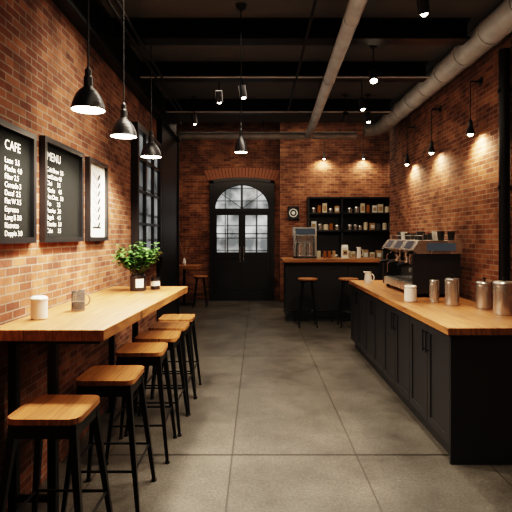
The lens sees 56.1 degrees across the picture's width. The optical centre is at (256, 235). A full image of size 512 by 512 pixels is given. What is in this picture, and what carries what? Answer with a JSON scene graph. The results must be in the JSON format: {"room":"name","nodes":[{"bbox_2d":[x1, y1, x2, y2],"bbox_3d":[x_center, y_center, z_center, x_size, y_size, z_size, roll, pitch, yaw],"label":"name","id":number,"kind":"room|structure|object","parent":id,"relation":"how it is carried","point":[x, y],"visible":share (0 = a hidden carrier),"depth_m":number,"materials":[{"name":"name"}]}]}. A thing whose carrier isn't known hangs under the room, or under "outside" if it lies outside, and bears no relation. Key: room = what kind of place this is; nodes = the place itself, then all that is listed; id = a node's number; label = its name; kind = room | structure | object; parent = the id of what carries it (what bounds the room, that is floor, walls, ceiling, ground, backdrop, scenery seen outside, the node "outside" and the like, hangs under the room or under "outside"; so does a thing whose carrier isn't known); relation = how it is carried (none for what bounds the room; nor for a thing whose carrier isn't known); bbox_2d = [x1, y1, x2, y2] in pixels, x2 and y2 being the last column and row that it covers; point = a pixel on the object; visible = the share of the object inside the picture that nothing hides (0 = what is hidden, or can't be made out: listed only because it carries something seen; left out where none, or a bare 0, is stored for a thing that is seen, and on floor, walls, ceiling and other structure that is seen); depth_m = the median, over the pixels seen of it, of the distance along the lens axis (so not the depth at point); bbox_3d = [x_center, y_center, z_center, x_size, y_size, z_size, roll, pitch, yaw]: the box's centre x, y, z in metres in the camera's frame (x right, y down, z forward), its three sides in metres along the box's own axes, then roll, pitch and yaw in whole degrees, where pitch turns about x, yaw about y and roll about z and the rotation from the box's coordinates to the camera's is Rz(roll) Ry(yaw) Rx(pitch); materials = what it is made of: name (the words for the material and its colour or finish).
{"room":"coffee shop","nodes":[
{"label":"coffee shop","id":0,"kind":"room"},
{"bbox_2d":[0,0,156,511],"bbox_3d":[-1.425,-0.250,2.675,0.250,3.500,9.850,0,0,0],"label":"wall","id":1,"kind":"structure","parent":0,"point":[43,56],"depth_m":3.13,"materials":[{"name":"brick"}]},
{"bbox_2d":[0,118,36,243],"bbox_3d":[-1.280,-0.270,2.415,0.035,0.620,0.670,0,0,0],"label":"menu","id":2,"kind":"object","parent":1,"relation":"attached to","point":[18,146],"visible":1,"depth_m":2.56,"materials":[{"name":"black paint"}]},
{"bbox_2d":[39,135,83,242],"bbox_3d":[-1.280,-0.280,3.180,0.035,0.640,0.640,0,0,0],"label":"menu","id":3,"kind":"object","parent":1,"relation":"attached to","point":[61,166],"visible":1,"depth_m":3.12,"materials":[{"name":"black paint"}]},
{"bbox_2d":[85,156,108,240],"bbox_3d":[-1.280,-0.280,3.850,0.035,0.640,0.460,0,0,0],"label":"framed poster","id":4,"kind":"object","parent":1,"relation":"attached to","point":[96,172],"visible":1,"depth_m":3.84,"materials":[{"name":"white paper"}]},
{"bbox_2d":[131,122,163,259],"bbox_3d":[-1.248,-0.460,5.565,0.100,1.440,1.290,0,0,0],"label":"window","id":5,"kind":"structure","parent":1,"relation":"in","point":[146,174],"depth_m":5.34,"materials":[{"name":"black paint"}]},
{"bbox_2d":[157,121,178,321],"bbox_3d":[-1.265,0.005,6.910,0.070,2.990,1.380,0,0,0],"label":"pillar","id":6,"kind":"structure","parent":0,"point":[167,265],"depth_m":6.86,"materials":[{"name":"black metal"}]},
{"bbox_2d":[176,122,278,299],"bbox_3d":[0.550,-0.700,11.375,6.300,4.400,0.250,0,0,0],"label":"wall","id":7,"kind":"structure","parent":0,"point":[196,156],"depth_m":11.25,"materials":[{"name":"brick"}]},
{"bbox_2d":[210,177,273,300],"bbox_3d":[-0.350,0.070,11.182,1.500,2.860,0.131,0,0,0],"label":"back door","id":8,"kind":"structure","parent":7,"relation":"in","point":[241,208],"depth_m":11.18,"materials":[{"name":"black paint"}]},
{"bbox_2d":[205,168,278,179],"bbox_3d":[-0.350,-1.452,11.241,1.773,0.300,0.015,0,0,0],"label":"brick arch","id":9,"kind":"object","parent":7,"relation":"attached to","point":[241,173],"depth_m":11.23,"materials":[{"name":"brown brick"}]},
{"bbox_2d":[20,300,511,511],"bbox_3d":[0.550,1.560,4.625,6.800,0.120,13.750,0,0,0],"label":"floor","id":10,"kind":"structure","parent":0,"point":[285,416],"depth_m":3.52,"materials":[{"name":"concrete"}]},
{"bbox_2d":[0,395,112,511],"bbox_3d":[-0.920,1.140,2.200,0.434,0.720,0.434,0,0,0],"label":"stool","id":11,"kind":"object","parent":10,"relation":"on","point":[42,417],"visible":1,"depth_m":2.11,"materials":[{"name":"brown wood"}]},
{"bbox_2d":[0,286,187,511],"bbox_3d":[-0.957,0.975,3.300,0.674,1.050,2.000,0,0,0],"label":"bar table","id":12,"kind":"object","parent":10,"relation":"on","point":[111,310],"visible":0.75,"depth_m":2.45,"materials":[{"name":"brown wood"}]},
{"bbox_2d":[30,295,47,319],"bbox_3d":[-1.180,0.387,2.600,0.089,0.125,0.089,0,0,0],"label":"canister","id":13,"kind":"object","parent":12,"relation":"on","point":[38,305],"visible":1,"depth_m":2.56,"materials":[{"name":"white ceramic"}]},
{"bbox_2d":[71,290,90,310],"bbox_3d":[-1.069,0.389,2.894,0.105,0.120,0.080,0,0,30],"label":"mug","id":14,"kind":"object","parent":12,"relation":"on","point":[77,296],"visible":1,"depth_m":2.87,"materials":[{"name":"grey"}]},
{"bbox_2d":[111,241,162,290],"bbox_3d":[-0.983,0.244,3.951,0.414,0.409,0.396,0,0,-17],"label":"potted plant","id":15,"kind":"object","parent":12,"relation":"on","point":[137,279],"visible":1,"depth_m":3.90,"materials":[{"name":"green plant"}]},
{"bbox_2d":[150,277,159,289],"bbox_3d":[-0.860,0.399,4.060,0.080,0.100,0.080,0,0,0],"label":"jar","id":16,"kind":"object","parent":12,"relation":"on","point":[155,281],"visible":1,"depth_m":4.02,"materials":[{"name":"glass"}]},
{"bbox_2d":[61,365,156,511],"bbox_3d":[-0.830,1.140,2.740,0.434,0.720,0.434,0,0,0],"label":"stool","id":17,"kind":"object","parent":10,"relation":"on","point":[100,380],"visible":0.95,"depth_m":2.60,"materials":[{"name":"brown wood"}]},
{"bbox_2d":[105,342,176,464],"bbox_3d":[-0.800,1.140,3.360,0.449,0.720,0.449,0,0,0],"label":"stool","id":18,"kind":"object","parent":10,"relation":"on","point":[135,353],"visible":0.92,"depth_m":3.22,"materials":[{"name":"brown wood"}]},
{"bbox_2d":[124,331,188,436],"bbox_3d":[-0.780,1.140,3.800,0.433,0.720,0.433,0,0,0],"label":"stool","id":19,"kind":"object","parent":10,"relation":"on","point":[172,338],"visible":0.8,"depth_m":3.69,"materials":[{"name":"brown wood"}]},
{"bbox_2d":[141,321,196,415],"bbox_3d":[-0.770,1.140,4.220,0.432,0.720,0.432,0,0,0],"label":"stool","id":20,"kind":"object","parent":10,"relation":"on","point":[182,326],"visible":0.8,"depth_m":4.14,"materials":[{"name":"brown wood"}]},
{"bbox_2d":[153,314,201,398],"bbox_3d":[-0.770,1.140,4.640,0.436,0.720,0.436,0,0,0],"label":"stool","id":21,"kind":"object","parent":10,"relation":"on","point":[189,318],"visible":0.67,"depth_m":4.60,"materials":[{"name":"brown wood"}]},
{"bbox_2d":[179,264,201,305],"bbox_3d":[-1.600,1.070,10.550,0.700,0.860,0.700,0,0,0],"label":"cafe table","id":22,"kind":"object","parent":10,"relation":"on","point":[187,266],"visible":0.79,"depth_m":10.49,"materials":[{"name":"brown wood"}]},
{"bbox_2d":[179,238,188,264],"bbox_3d":[-1.595,0.346,10.536,0.221,0.585,0.156,0,0,-18],"label":"vase","id":23,"kind":"object","parent":22,"relation":"on","point":[184,260],"visible":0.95,"depth_m":10.53,"materials":[{"name":"white ceramic"}]},
{"bbox_2d":[192,275,207,307],"bbox_3d":[-1.200,1.171,10.150,0.328,0.662,0.328,0,0,0],"label":"stool","id":24,"kind":"object","parent":10,"relation":"on","point":[197,277],"visible":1,"depth_m":10.06,"materials":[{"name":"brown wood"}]},
{"bbox_2d":[297,277,317,327],"bbox_3d":[0.840,1.101,7.980,0.354,0.802,0.354,0,0,0],"label":"barstool","id":25,"kind":"object","parent":10,"relation":"on","point":[302,279],"visible":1,"depth_m":7.89,"materials":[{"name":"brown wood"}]},
{"bbox_2d":[284,262,377,321],"bbox_3d":[1.310,0.980,8.664,1.620,1.040,0.672,0,0,0],"label":"bar","id":26,"kind":"object","parent":10,"relation":"on","point":[327,287],"visible":0.66,"depth_m":8.43,"materials":[{"name":"black"}]},
{"bbox_2d":[293,227,316,257],"bbox_3d":[0.860,0.119,8.698,0.400,0.560,0.364,0,0,0],"label":"machine","id":27,"kind":"object","parent":26,"relation":"on","point":[304,238],"visible":1,"depth_m":8.54,"materials":[{"name":"silver"}]},
{"bbox_2d":[341,245,348,257],"bbox_3d":[1.580,0.279,8.649,0.128,0.240,0.103,0,0,0],"label":"bag","id":28,"kind":"object","parent":26,"relation":"on","point":[344,248],"visible":0.96,"depth_m":8.61,"materials":[{"name":"white paper"}]},
{"bbox_2d":[356,247,362,257],"bbox_3d":[1.850,0.297,8.660,0.099,0.204,0.098,0,0,44],"label":"bottle","id":29,"kind":"object","parent":26,"relation":"on","point":[359,249],"visible":0.89,"depth_m":8.63,"materials":[{"name":"white ceramic"}]},
{"bbox_2d":[307,197,389,279],"bbox_3d":[2.140,0.320,10.696,2.040,2.360,0.300,0,0,0],"label":"shelf unit","id":30,"kind":"object","parent":10,"relation":"on","point":[363,222],"visible":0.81,"depth_m":10.84,"materials":[{"name":"black wood"}]},
{"bbox_2d":[338,277,358,327],"bbox_3d":[1.520,1.101,7.980,0.354,0.802,0.354,0,0,0],"label":"barstool","id":31,"kind":"object","parent":10,"relation":"on","point":[343,279],"visible":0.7,"depth_m":7.91,"materials":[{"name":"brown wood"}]},
{"bbox_2d":[351,285,511,464],"bbox_3d":[1.609,1.075,4.821,0.732,0.850,3.346,0,0,0],"label":"base cabinet","id":32,"kind":"object","parent":10,"relation":"on","point":[459,387],"depth_m":3.20,"materials":[{"name":"black wood"}]},
{"bbox_2d":[364,271,374,283],"bbox_3d":[1.409,0.521,6.049,0.108,0.155,0.105,0,0,43],"label":"pitcher","id":33,"kind":"object","parent":32,"relation":"on","point":[368,278],"visible":1,"depth_m":6.02,"materials":[{"name":"white ceramic"}]},
{"bbox_2d":[404,285,416,301],"bbox_3d":[1.400,0.524,4.380,0.112,0.150,0.112,0,0,0],"label":"ceramic jar","id":34,"kind":"object","parent":32,"relation":"on","point":[410,291],"visible":1,"depth_m":4.33,"materials":[{"name":"white ceramic"}]},
{"bbox_2d":[379,231,461,296],"bbox_3d":[1.709,0.276,5.234,0.562,0.646,1.153,0,0,0],"label":"espresso machine","id":35,"kind":"object","parent":32,"relation":"on","point":[423,258],"visible":0.98,"depth_m":4.67,"materials":[{"name":"black metal"}]},
{"bbox_2d":[349,280,511,334],"bbox_3d":[1.615,0.625,4.825,0.740,0.049,3.390,0,0,0],"label":"countertop","id":36,"kind":"structure","parent":32,"relation":"on","point":[463,319],"depth_m":3.76,"materials":[{"name":"brown wood"}]},
{"bbox_2d":[429,280,438,302],"bbox_3d":[1.600,0.496,4.330,0.086,0.206,0.086,0,0,0],"label":"canister","id":37,"kind":"object","parent":32,"relation":"on","point":[434,284],"visible":1,"depth_m":4.29,"materials":[{"name":"silver metal"}]},
{"bbox_2d":[445,274,458,305],"bbox_3d":[1.690,0.466,4.160,0.120,0.266,0.120,0,0,0],"label":"canister","id":38,"kind":"object","parent":32,"relation":"on","point":[451,284],"visible":1,"depth_m":4.11,"materials":[{"name":"silver metal"}]},
{"bbox_2d":[475,277,492,308],"bbox_3d":[1.885,0.471,3.980,0.134,0.256,0.134,0,0,0],"label":"canister","id":39,"kind":"object","parent":32,"relation":"on","point":[484,289],"visible":0.95,"depth_m":3.92,"materials":[{"name":"silver metal"}]},
{"bbox_2d":[492,277,511,315],"bbox_3d":[1.885,0.456,3.660,0.161,0.286,0.161,0,0,0],"label":"canister","id":40,"kind":"object","parent":32,"relation":"on","point":[502,290],"visible":1,"depth_m":3.60,"materials":[{"name":"silver metal"}]},
{"bbox_2d":[100,0,503,121],"bbox_3d":[0.400,-1.900,2.800,3.400,0.200,9.600,0,0,0],"label":"ceiling","id":41,"kind":"structure","parent":0,"point":[476,10],"depth_m":4.66,"materials":[{"name":"grey"}]},
{"bbox_2d":[70,0,105,114],"bbox_3d":[-0.900,-1.234,2.560,0.184,1.129,0.184,0,0,0],"label":"dome pendant light","id":42,"kind":"object","parent":41,"relation":"hanging from","point":[87,100],"visible":1,"depth_m":2.54,"materials":[{"name":"black paint"}]},
{"bbox_2d":[52,0,180,141],"bbox_3d":[-1.250,-1.645,2.800,0.100,0.310,9.600,0,0,0],"label":"beam","id":43,"kind":"structure","parent":41,"relation":"attached to","point":[101,26],"depth_m":4.22,"materials":[{"name":"black metal"}]},
{"bbox_2d":[109,0,137,138],"bbox_3d":[-0.900,-1.234,3.240,0.184,1.129,0.184,0,0,0],"label":"dome pendant light","id":44,"kind":"object","parent":41,"relation":"hanging from","point":[123,128],"visible":1,"depth_m":3.22,"materials":[{"name":"black paint"}]},
{"bbox_2d":[140,44,161,158],"bbox_3d":[-0.900,-1.234,4.080,0.184,1.129,0.184,0,0,0],"label":"dome pendant light","id":45,"kind":"object","parent":41,"relation":"hanging from","point":[150,150],"visible":0.98,"depth_m":4.06,"materials":[{"name":"black paint"}]},
{"bbox_2d":[191,96,197,124],"bbox_3d":[-0.810,-1.617,6.190,0.076,0.364,0.116,0,0,9],"label":"spotlight","id":46,"kind":"object","parent":41,"relation":"hanging from","point":[193,116],"visible":1,"depth_m":6.17,"materials":[{"name":"black metal"}]},
{"bbox_2d":[215,82,222,103],"bbox_3d":[-0.410,-1.617,5.190,0.080,0.364,0.117,0,0,0],"label":"spotlight","id":47,"kind":"object","parent":41,"relation":"hanging from","point":[219,97],"visible":0.66,"depth_m":5.17,"materials":[{"name":"black metal"}]},
{"bbox_2d":[234,2,247,153],"bbox_3d":[-0.125,-1.224,3.740,0.112,1.149,0.112,0,0,0],"label":"light","id":48,"kind":"object","parent":41,"relation":"hanging from","point":[240,146],"visible":1,"depth_m":3.73,"materials":[{"name":"black paint"}]},
{"bbox_2d":[238,80,246,98],"bbox_3d":[-0.150,-1.616,5.020,0.076,0.367,0.099,0,0,43],"label":"spotlight","id":49,"kind":"object","parent":41,"relation":"hanging from","point":[243,88],"visible":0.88,"depth_m":4.99,"materials":[{"name":"black metal"}]},
{"bbox_2d":[178,120,356,139],"bbox_3d":[0.160,-1.648,7.440,2.760,0.303,0.118,0,0,0],"label":"vent pipe","id":50,"kind":"object","parent":41,"relation":"attached to","point":[263,135],"visible":0.83,"depth_m":7.39,"materials":[{"name":"black metal"}]},
{"bbox_2d":[166,99,390,114],"bbox_3d":[0.280,-1.715,6.370,2.960,0.170,0.140,0,0,0],"label":"crossbeam","id":51,"kind":"object","parent":41,"relation":"attached to","point":[186,104],"visible":0.76,"depth_m":6.36,"materials":[{"name":"black metal"}]},
{"bbox_2d":[141,61,427,81],"bbox_3d":[0.280,-1.715,5.020,2.960,0.170,0.140,0,0,0],"label":"crossbeam","id":52,"kind":"object","parent":41,"relation":"attached to","point":[167,68],"visible":0.83,"depth_m":5.01,"materials":[{"name":"black metal"}]},
{"bbox_2d":[112,18,469,44],"bbox_3d":[0.280,-1.715,4.030,2.960,0.170,0.140,0,0,0],"label":"crossbeam","id":53,"kind":"object","parent":41,"relation":"attached to","point":[154,31],"visible":1,"depth_m":4.01,"materials":[{"name":"black metal"}]},
{"bbox_2d":[305,0,367,138],"bbox_3d":[0.656,-1.646,2.799,0.124,0.306,9.402,0,0,2],"label":"vent pipe","id":54,"kind":"object","parent":41,"relation":"attached to","point":[354,10],"visible":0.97,"depth_m":4.03,"materials":[{"name":"grey metal"}]},
{"bbox_2d":[358,82,365,110],"bbox_3d":[1.200,-1.615,5.490,0.095,0.367,0.082,0,0,0],"label":"pendant light","id":55,"kind":"object","parent":41,"relation":"hanging from","point":[362,106],"visible":0.77,"depth_m":5.46,"materials":[{"name":"black metal"}]},
{"bbox_2d":[364,94,370,122],"bbox_3d":[1.410,-1.615,6.100,0.090,0.368,0.082,0,0,0],"label":"pendant light","id":56,"kind":"object","parent":41,"relation":"hanging from","point":[367,114],"visible":1,"depth_m":6.08,"materials":[{"name":"black metal"}]},
{"bbox_2d":[369,45,377,83],"bbox_3d":[1.100,-1.619,4.540,0.081,0.359,0.123,0,0,0],"label":"pendant light","id":57,"kind":"object","parent":41,"relation":"hanging from","point":[373,77],"visible":0.98,"depth_m":4.52,"materials":[{"name":"black metal"}]},
{"bbox_2d":[417,0,429,16],"bbox_3d":[1.080,-1.617,3.120,0.076,0.364,0.116,0,0,34],"label":"spotlight","id":58,"kind":"object","parent":41,"relation":"hanging from","point":[423,6],"visible":1,"depth_m":3.10,"materials":[{"name":"black metal"}]},
{"bbox_2d":[364,0,511,135],"bbox_3d":[1.852,-1.676,2.872,0.351,0.247,9.544,0,0,0],"label":"vent duct","id":59,"kind":"object","parent":41,"relation":"attached to","point":[497,25],"visible":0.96,"depth_m":4.51,"materials":[{"name":"grey metal"}]},
{"bbox_2d":[280,257,380,261],"bbox_3d":[1.295,0.429,8.670,1.710,0.059,0.700,0,0,0],"label":"countertop","id":60,"kind":"structure","parent":0,"point":[284,259],"depth_m":8.32,"materials":[{"name":"brown wood"}]},
{"bbox_2d":[279,122,389,301],"bbox_3d":[2.110,-0.700,11.050,3.180,4.400,0.400,0,0,0],"label":"brick wall","id":61,"kind":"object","parent":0,"point":[303,172],"depth_m":10.85,"materials":[{"name":"brown brick"}]},
{"bbox_2d":[288,206,298,219],"bbox_3d":[0.820,-0.520,10.834,0.260,0.300,0.027,0,0,0],"label":"wall sign","id":62,"kind":"object","parent":61,"relation":"attached to","point":[293,211],"visible":1,"depth_m":10.82,"materials":[{"name":"black paint"}]},
{"bbox_2d":[390,32,511,301],"bbox_3d":[2.225,-0.250,2.675,0.250,3.500,9.850,0,0,0],"label":"wall","id":63,"kind":"structure","parent":0,"point":[452,188],"depth_m":4.91,"materials":[{"name":"brick"}]},
{"bbox_2d":[404,124,414,165],"bbox_3d":[2.033,-1.211,6.400,0.155,0.556,0.089,0,0,0],"label":"pendant","id":64,"kind":"object","parent":63,"relation":"attached to","point":[407,162],"visible":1,"depth_m":6.38,"materials":[{"name":"black paint"}]},
{"bbox_2d":[428,106,441,154],"bbox_3d":[2.033,-1.211,5.500,0.155,0.556,0.089,0,0,0],"label":"pendant","id":65,"kind":"object","parent":63,"relation":"attached to","point":[431,150],"visible":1,"depth_m":5.49,"materials":[{"name":"black paint"}]},
{"bbox_2d":[465,77,482,135],"bbox_3d":[2.033,-1.211,4.500,0.155,0.556,0.089,0,0,0],"label":"pendant","id":66,"kind":"object","parent":63,"relation":"attached to","point":[470,131],"visible":1,"depth_m":4.49,"materials":[{"name":"black paint"}]},
{"bbox_2d":[497,48,511,280],"bbox_3d":[2.046,-0.020,3.970,0.103,3.040,0.084,0,0,0],"label":"column","id":67,"kind":"structure","parent":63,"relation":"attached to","point":[504,90],"depth_m":3.94,"materials":[{"name":"black metal"}]},
{"bbox_3d":[0.550,-3.000,9.425,6.800,0.200,4.150,0,0,0],"label":"ceiling","id":68,"kind":"structure","parent":0,"visible":0},
{"bbox_2d":[362,122,364,159],"bbox_3d":[2.380,-2.302,10.730,0.090,1.197,0.089,0,0,0],"label":"pendant","id":69,"kind":"object","parent":68,"relation":"hanging from","point":[363,155],"visible":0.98,"depth_m":10.73,"materials":[{"name":"black paint"}]},
{"bbox_3d":[0.280,-1.715,1.270,2.960,0.170,0.140,0,0,0],"label":"crossbeam","id":70,"kind":"object","parent":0,"visible":0},
{"bbox_2d":[105,0,428,112],"bbox_3d":[0.280,-1.607,2.166,2.920,0.028,8.131,0,0,0],"label":"rails","id":71,"kind":"object","parent":70,"relation":"attached to","point":[107,1],"visible":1,"depth_m":4.85,"materials":[{"name":"black metal"}]}
]}

